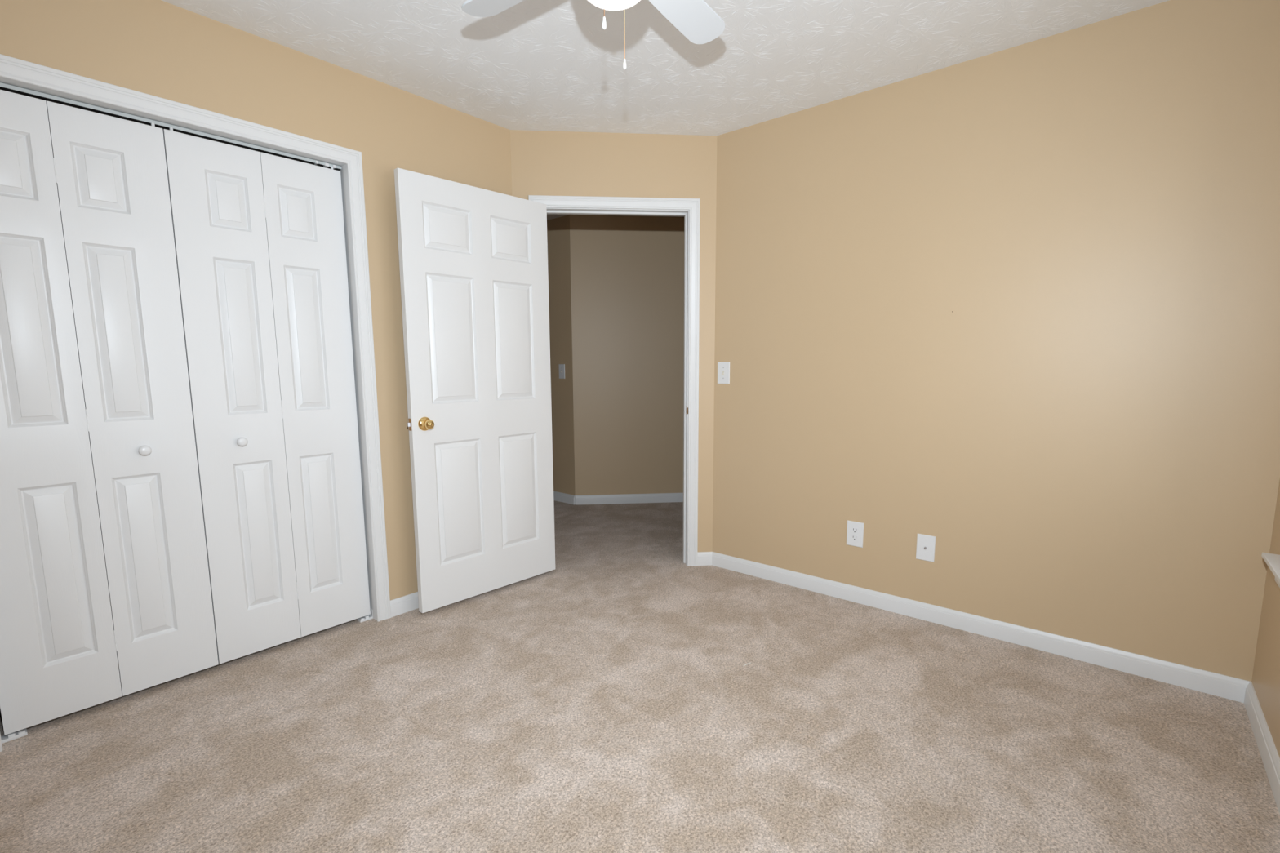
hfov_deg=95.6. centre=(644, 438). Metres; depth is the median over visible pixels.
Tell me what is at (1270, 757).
baseboard
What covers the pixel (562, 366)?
light switch
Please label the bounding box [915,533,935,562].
outlet
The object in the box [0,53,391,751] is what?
door frame
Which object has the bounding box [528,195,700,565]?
door frame
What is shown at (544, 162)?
wall
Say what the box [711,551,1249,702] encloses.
baseboard
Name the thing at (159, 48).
wall
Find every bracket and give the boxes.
[0,728,27,743]
[356,608,373,622]
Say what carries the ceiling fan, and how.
hanging from the ceiling
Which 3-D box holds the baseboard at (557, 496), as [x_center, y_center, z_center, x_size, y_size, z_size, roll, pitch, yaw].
[-2.211,0.361,6.332,4.202,0.080,0.014,6,10,40]
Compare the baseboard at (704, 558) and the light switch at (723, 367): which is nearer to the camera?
the light switch at (723, 367)
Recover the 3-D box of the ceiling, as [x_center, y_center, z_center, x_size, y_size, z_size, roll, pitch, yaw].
[-0.457,-1.917,4.865,9.200,0.160,8.800,6,10,40]
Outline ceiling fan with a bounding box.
[461,0,724,69]
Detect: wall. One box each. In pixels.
[0,0,511,599]
[510,129,716,551]
[546,214,575,495]
[569,214,684,495]
[712,0,1279,681]
[1251,479,1279,757]
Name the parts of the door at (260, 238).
knob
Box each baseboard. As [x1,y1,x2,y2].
[390,591,418,617]
[553,491,575,504]
[575,493,683,505]
[697,551,712,565]
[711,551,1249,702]
[1244,681,1279,814]
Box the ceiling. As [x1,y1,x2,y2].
[161,0,1168,220]
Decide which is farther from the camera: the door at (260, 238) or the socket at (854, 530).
the socket at (854, 530)
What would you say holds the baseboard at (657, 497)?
attached to the wall at (627, 272)
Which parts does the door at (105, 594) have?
knob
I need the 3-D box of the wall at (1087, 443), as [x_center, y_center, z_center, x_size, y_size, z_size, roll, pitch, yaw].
[1.333,-0.367,2.643,2.424,2.440,0.115,6,10,40]
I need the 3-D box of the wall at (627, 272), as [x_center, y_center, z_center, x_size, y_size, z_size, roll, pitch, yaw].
[1.685,-0.688,5.112,4.600,2.440,0.100,-1,7,-5]
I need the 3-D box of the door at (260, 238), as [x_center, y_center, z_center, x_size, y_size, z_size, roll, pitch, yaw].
[-1.500,-0.139,2.405,0.063,2.026,0.600,6,10,40]
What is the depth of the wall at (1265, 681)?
1.88 m
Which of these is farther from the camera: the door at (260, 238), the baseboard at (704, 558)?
the baseboard at (704, 558)
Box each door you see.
[0,89,218,735]
[162,127,370,664]
[394,167,555,613]
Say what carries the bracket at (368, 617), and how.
on the floor
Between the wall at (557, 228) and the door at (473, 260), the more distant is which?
the wall at (557, 228)
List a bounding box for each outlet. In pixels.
[846,520,863,547]
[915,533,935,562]
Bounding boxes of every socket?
[851,527,858,533]
[851,534,857,541]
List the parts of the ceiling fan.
blade, lamp shade, pull chain, blade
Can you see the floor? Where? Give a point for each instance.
(603, 700)
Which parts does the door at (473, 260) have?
latch plate, knob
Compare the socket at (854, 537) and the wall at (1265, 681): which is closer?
the wall at (1265, 681)
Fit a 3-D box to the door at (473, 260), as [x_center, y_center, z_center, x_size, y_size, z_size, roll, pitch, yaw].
[-0.806,-0.211,2.950,0.162,2.026,0.827,6,10,42]
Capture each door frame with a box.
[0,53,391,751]
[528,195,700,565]
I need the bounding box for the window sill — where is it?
[1261,552,1279,587]
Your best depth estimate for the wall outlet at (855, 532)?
2.91 m
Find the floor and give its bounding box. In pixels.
[0,500,1279,852]
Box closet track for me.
[0,81,341,170]
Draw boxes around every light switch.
[559,364,564,378]
[717,361,729,383]
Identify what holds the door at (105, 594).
hanging from the closet track
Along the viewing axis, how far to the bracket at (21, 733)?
1.89 m
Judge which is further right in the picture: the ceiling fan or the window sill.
the window sill

